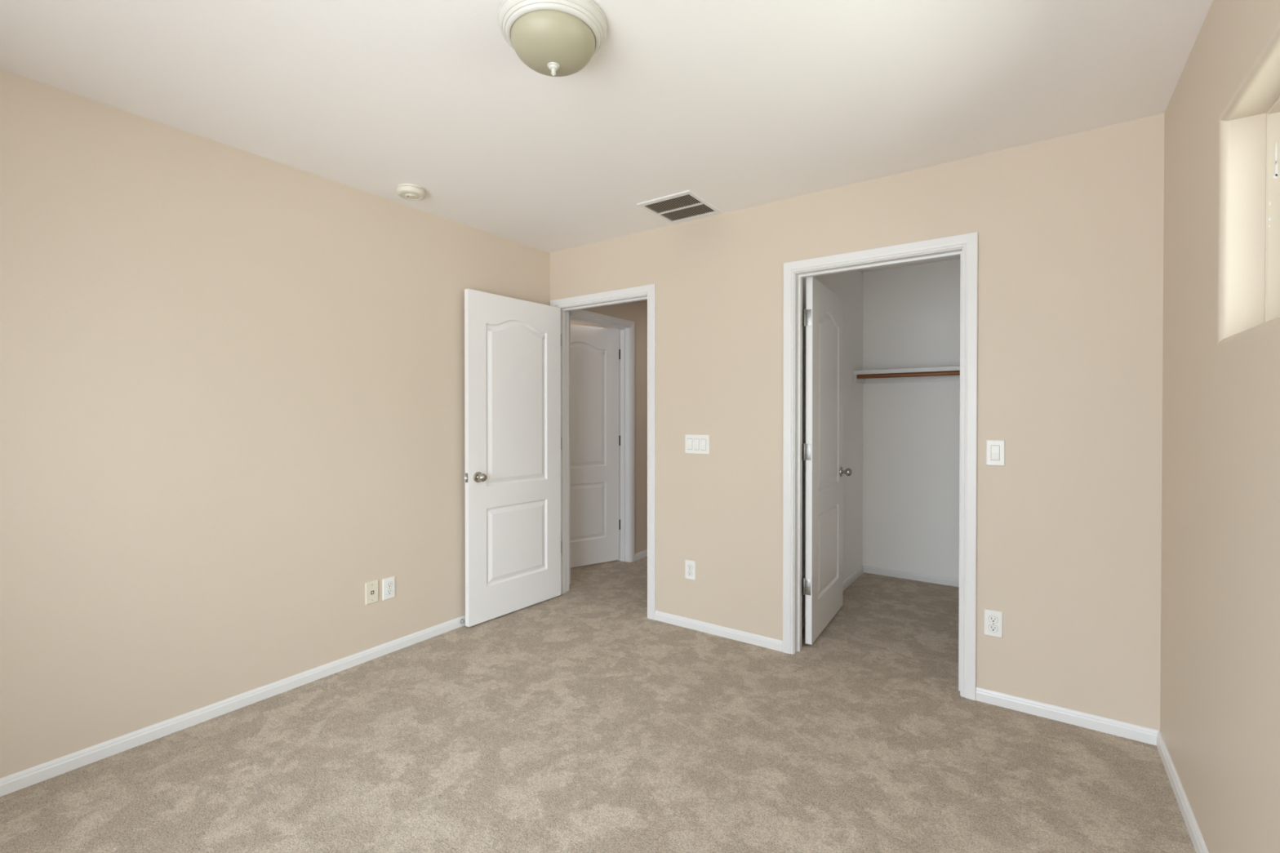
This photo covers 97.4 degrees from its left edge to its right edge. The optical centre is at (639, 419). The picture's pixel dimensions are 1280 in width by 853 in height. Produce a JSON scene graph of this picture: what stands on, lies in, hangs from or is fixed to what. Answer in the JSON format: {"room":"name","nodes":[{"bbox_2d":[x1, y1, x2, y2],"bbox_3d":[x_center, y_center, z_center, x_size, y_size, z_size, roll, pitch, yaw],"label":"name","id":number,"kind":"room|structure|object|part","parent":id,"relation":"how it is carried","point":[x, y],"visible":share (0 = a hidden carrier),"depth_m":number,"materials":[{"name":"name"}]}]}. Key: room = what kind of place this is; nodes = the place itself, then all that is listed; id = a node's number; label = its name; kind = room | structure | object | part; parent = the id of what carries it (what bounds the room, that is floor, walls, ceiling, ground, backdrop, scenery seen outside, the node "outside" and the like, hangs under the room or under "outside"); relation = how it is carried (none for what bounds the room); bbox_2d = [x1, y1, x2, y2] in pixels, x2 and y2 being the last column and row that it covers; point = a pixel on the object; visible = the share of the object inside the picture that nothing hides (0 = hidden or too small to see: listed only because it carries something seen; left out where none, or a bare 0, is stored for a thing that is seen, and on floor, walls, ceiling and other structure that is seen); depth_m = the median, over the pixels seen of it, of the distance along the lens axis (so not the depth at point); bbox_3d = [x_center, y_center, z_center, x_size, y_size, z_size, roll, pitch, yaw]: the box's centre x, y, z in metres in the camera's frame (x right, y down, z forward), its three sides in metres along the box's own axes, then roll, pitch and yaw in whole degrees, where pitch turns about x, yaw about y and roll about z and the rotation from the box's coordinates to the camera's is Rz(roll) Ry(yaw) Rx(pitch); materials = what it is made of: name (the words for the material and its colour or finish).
{"room":"empty bedroom","nodes":[
{"label":"empty bedroom","id":0,"kind":"room"},
{"bbox_2d":[0,68,647,778],"bbox_3d":[-1.129,0.032,3.489,0.165,2.440,6.650,0,1,35],"label":"wall","id":1,"kind":"structure","parent":0,"point":[232,379],"depth_m":2.36,"materials":[{"name":"beige paint"}]},
{"bbox_2d":[0,615,465,796],"bbox_3d":[-1.760,1.232,2.443,0.012,0.057,3.898,0,1,35],"label":"baseboard","id":2,"kind":"structure","parent":1,"relation":"attached to","point":[19,780],"depth_m":2.34,"materials":[{"name":"white paint"}]},
{"bbox_2d":[364,580,377,604],"bbox_3d":[-1.405,0.907,2.951,0.007,0.114,0.070,0,1,35],"label":"phone jack","id":3,"kind":"object","parent":1,"relation":"attached to","point":[371,588],"visible":1,"depth_m":2.94,"materials":[{"name":"beige plastic"}]},
{"bbox_2d":[382,576,395,600],"bbox_3d":[-1.350,0.909,3.028,0.009,0.114,0.070,0,1,35],"label":"wall outlet","id":4,"kind":"object","parent":1,"relation":"attached to","point":[388,584],"visible":1,"depth_m":3.02,"materials":[{"name":"white plastic"}]},
{"bbox_2d":[386,588,392,595],"bbox_3d":[-1.348,0.928,3.026,0.003,0.029,0.037,0,1,35],"label":"receptacle","id":5,"kind":"object","parent":4,"relation":"attached to","point":[388,591],"depth_m":3.03,"materials":[{"name":"white plastic"}]},
{"bbox_2d":[386,582,392,587],"bbox_3d":[-1.348,0.889,3.026,0.002,0.027,0.034,0,1,35],"label":"receptacle","id":6,"kind":"object","parent":4,"relation":"attached to","point":[388,584],"depth_m":3.03,"materials":[{"name":"white plastic"}]},
{"bbox_2d":[570,324,618,567],"bbox_3d":[-0.511,0.220,4.732,0.784,2.020,0.174,0,1,-33],"label":"door","id":7,"kind":"structure","parent":1,"relation":"in","point":[594,350],"depth_m":4.79,"materials":[{"name":"white paint"}]},
{"bbox_2d":[568,309,634,584],"bbox_3d":[-0.364,0.195,4.610,0.159,2.097,0.886,0,1,35],"label":"door frame","id":8,"kind":"structure","parent":1,"relation":"attached to","point":[625,327],"depth_m":4.90,"materials":[{"name":"white paint"}]},
{"bbox_2d":[634,549,647,560],"bbox_3d":[0.386,1.207,5.565,0.012,0.057,1.526,0,1,35],"label":"baseboard","id":9,"kind":"structure","parent":1,"relation":"attached to","point":[642,554],"depth_m":5.02,"materials":[{"name":"white paint"}]},
{"bbox_2d":[570,320,603,327],"bbox_3d":[-0.636,0.015,5.628,1.585,2.440,2.580,0,1,35],"label":"wall","id":10,"kind":"structure","parent":0,"point":[572,322],"depth_m":6.75,"materials":[{"name":"white paint"}]},
{"bbox_2d":[0,556,1195,852],"bbox_3d":[-0.317,1.316,2.990,5.248,0.120,6.850,0,1,35],"label":"floor","id":11,"kind":"structure","parent":0,"point":[577,720],"depth_m":2.08,"materials":[{"name":"beige carpet"}]},
{"bbox_2d":[0,0,1213,272],"bbox_3d":[-0.317,-1.244,2.971,5.248,0.120,6.850,0,1,35],"label":"ceiling","id":12,"kind":"structure","parent":0,"point":[736,104],"depth_m":2.00,"materials":[{"name":"white paint"}]},
{"bbox_2d":[396,183,426,200],"bbox_3d":[-1.173,-1.160,2.885,0.140,0.046,0.140,0,1,35],"label":"smoke detector","id":13,"kind":"object","parent":12,"relation":"attached to","point":[406,191],"visible":1,"depth_m":2.85,"materials":[{"name":"beige plastic"}]},
{"bbox_2d":[497,0,608,76],"bbox_3d":[-0.257,-1.098,1.672,0.322,0.152,0.322,0,1,35],"label":"ceiling light","id":14,"kind":"object","parent":12,"relation":"attached to","point":[552,37],"visible":1,"depth_m":1.60,"materials":[{"name":"white glass"}]},
{"bbox_3d":[-0.257,-1.093,1.672,0.249,0.083,0.249,0,1,35],"label":"lamp shade","id":15,"kind":"part","parent":14,"relation":"part of","materials":[{"name":"beige glass"}]},
{"bbox_2d":[636,189,722,223],"bbox_3d":[0.226,-1.182,3.148,0.334,0.008,0.378,0,1,35],"label":"ceiling vent","id":16,"kind":"object","parent":12,"relation":"in","point":[684,206],"visible":1,"depth_m":3.13,"materials":[{"name":"white metal"}]},
{"bbox_2d":[801,269,863,617],"bbox_3d":[1.506,0.026,4.246,0.120,2.440,2.585,0,1,35],"label":"wall","id":17,"kind":"structure","parent":0,"point":[848,286],"depth_m":4.28,"materials":[{"name":"white paint"}]},
{"bbox_2d":[801,564,959,629],"bbox_3d":[1.715,1.223,3.596,0.980,0.057,1.745,0,1,35],"label":"baseboard","id":18,"kind":"structure","parent":17,"relation":"attached to","point":[866,569],"depth_m":4.35,"materials":[{"name":"white paint"}]},
{"bbox_2d":[550,112,1164,730],"bbox_3d":[0.753,0.035,3.125,3.563,2.440,0.115,0,1,35],"label":"wall","id":19,"kind":"structure","parent":0,"point":[1069,228],"depth_m":2.45,"materials":[{"name":"beige paint"}]},
{"bbox_2d":[550,284,655,620],"bbox_3d":[-0.235,0.201,3.819,0.894,2.097,0.144,0,1,35],"label":"door frame","id":20,"kind":"structure","parent":19,"relation":"attached to","point":[644,292],"depth_m":3.68,"materials":[{"name":"white paint"}]},
{"bbox_2d":[464,288,560,626],"bbox_3d":[-0.805,0.229,3.667,0.174,2.020,0.784,0,1,38],"label":"door","id":21,"kind":"structure","parent":20,"relation":"attached to","point":[513,346],"depth_m":3.61,"materials":[{"name":"white paint"}]},
{"bbox_3d":[-0.955,0.349,3.387,0.070,0.065,0.065,0,1,38],"label":"knob","id":22,"kind":"part","parent":21,"relation":"part of","materials":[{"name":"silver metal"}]},
{"bbox_2d":[684,560,695,580],"bbox_3d":[0.300,0.903,3.374,0.070,0.114,0.009,0,1,35],"label":"wall outlet","id":23,"kind":"object","parent":19,"relation":"attached to","point":[690,566],"visible":1,"depth_m":3.37,"materials":[{"name":"white plastic"}]},
{"bbox_2d":[687,570,692,576],"bbox_3d":[0.298,0.922,3.372,0.034,0.027,0.002,0,1,35],"label":"receptacle","id":24,"kind":"object","parent":23,"relation":"attached to","point":[689,572],"depth_m":3.37,"materials":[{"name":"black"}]},
{"bbox_2d":[687,564,692,569],"bbox_3d":[0.299,0.883,3.373,0.037,0.029,0.001,0,1,35],"label":"receptacle","id":25,"kind":"object","parent":23,"relation":"attached to","point":[689,566],"depth_m":3.37,"materials":[{"name":"white plastic"}]},
{"bbox_2d":[684,434,709,454],"bbox_3d":[0.337,0.148,3.341,0.163,0.114,0.010,0,1,35],"label":"light switch","id":26,"kind":"object","parent":19,"relation":"attached to","point":[694,444],"visible":1,"depth_m":3.34,"materials":[{"name":"white plastic"}]},
{"bbox_2d":[654,610,782,652],"bbox_3d":[0.434,1.225,3.281,0.828,0.057,0.012,0,1,35],"label":"baseboard","id":27,"kind":"structure","parent":19,"relation":"attached to","point":[731,633],"depth_m":3.25,"materials":[{"name":"white paint"}]},
{"bbox_2d":[782,231,977,700],"bbox_3d":[1.177,0.209,2.829,0.898,2.097,0.144,0,1,35],"label":"door frame","id":28,"kind":"structure","parent":19,"relation":"attached to","point":[966,245],"depth_m":2.71,"materials":[{"name":"white paint"}]},
{"bbox_2d":[803,276,852,644],"bbox_3d":[1.131,0.225,3.415,0.174,2.020,0.784,0,1,32],"label":"door","id":29,"kind":"structure","parent":28,"relation":"attached to","point":[824,313],"depth_m":3.29,"materials":[{"name":"white paint"}]},
{"bbox_3d":[1.342,0.341,3.655,0.070,0.065,0.065,0,1,32],"label":"knob","id":30,"kind":"part","parent":29,"relation":"part of","materials":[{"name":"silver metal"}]},
{"bbox_2d":[983,608,1002,638],"bbox_3d":[1.563,0.904,2.489,0.070,0.114,0.009,0,1,35],"label":"wall outlet","id":31,"kind":"object","parent":19,"relation":"attached to","point":[993,620],"visible":1,"depth_m":2.49,"materials":[{"name":"white plastic"}]},
{"bbox_2d":[988,624,998,631],"bbox_3d":[1.562,0.923,2.488,0.037,0.029,0.001,0,1,35],"label":"receptacle","id":32,"kind":"object","parent":31,"relation":"attached to","point":[992,628],"depth_m":2.49,"materials":[{"name":"white plastic"}]},
{"bbox_2d":[988,615,998,623],"bbox_3d":[1.562,0.884,2.487,0.037,0.029,0.001,0,1,35],"label":"receptacle","id":33,"kind":"object","parent":31,"relation":"attached to","point":[992,619],"depth_m":2.49,"materials":[{"name":"white plastic"}]},
{"bbox_2d":[986,440,1004,466],"bbox_3d":[1.566,0.147,2.480,0.070,0.114,0.010,0,1,35],"label":"light switch","id":34,"kind":"object","parent":19,"relation":"attached to","point":[995,449],"visible":1,"depth_m":2.48,"materials":[{"name":"white plastic"}]},
{"bbox_2d":[862,258,960,578],"bbox_3d":[2.559,0.027,4.121,1.748,2.440,0.100,0,1,35],"label":"wall","id":35,"kind":"structure","parent":0,"point":[911,314],"depth_m":4.37,"materials":[{"name":"white paint"}]},
{"bbox_2d":[853,365,959,383],"bbox_3d":[2.130,-0.331,4.175,0.978,0.088,0.299,0,1,35],"label":"closet shelf","id":36,"kind":"object","parent":35,"relation":"attached to","point":[943,378],"visible":0.37,"depth_m":4.26,"materials":[{"name":"white paint"}]},
{"bbox_2d":[857,370,959,378],"bbox_3d":[2.070,-0.330,4.089,0.942,0.033,0.033,0,1,35],"label":"closet rod","id":37,"kind":"object","parent":36,"relation":"attached to","point":[949,372],"visible":0.58,"depth_m":4.13,"materials":[{"name":"brown wood"}]},
{"bbox_2d":[1160,0,1279,852],"bbox_3d":[0.918,0.055,0.467,0.160,2.440,4.050,0,1,35],"label":"wall","id":38,"kind":"structure","parent":0,"point":[1220,686],"depth_m":1.50,"materials":[{"name":"beige paint"}]},
{"bbox_2d":[975,687,1208,852],"bbox_3d":[0.644,1.245,0.759,0.614,0.057,3.900,0,1,35],"label":"baseboard","id":39,"kind":"structure","parent":38,"relation":"attached to","point":[1139,733],"depth_m":2.25,"materials":[{"name":"white paint"}]},
{"bbox_2d":[1264,95,1279,322],"bbox_3d":[1.300,-0.503,0.946,0.060,0.578,1.220,0,1,35],"label":"window","id":40,"kind":"structure","parent":38,"relation":"in","point":[1272,266],"depth_m":1.45,"materials":[{"name":"beige plastic"}]}
]}

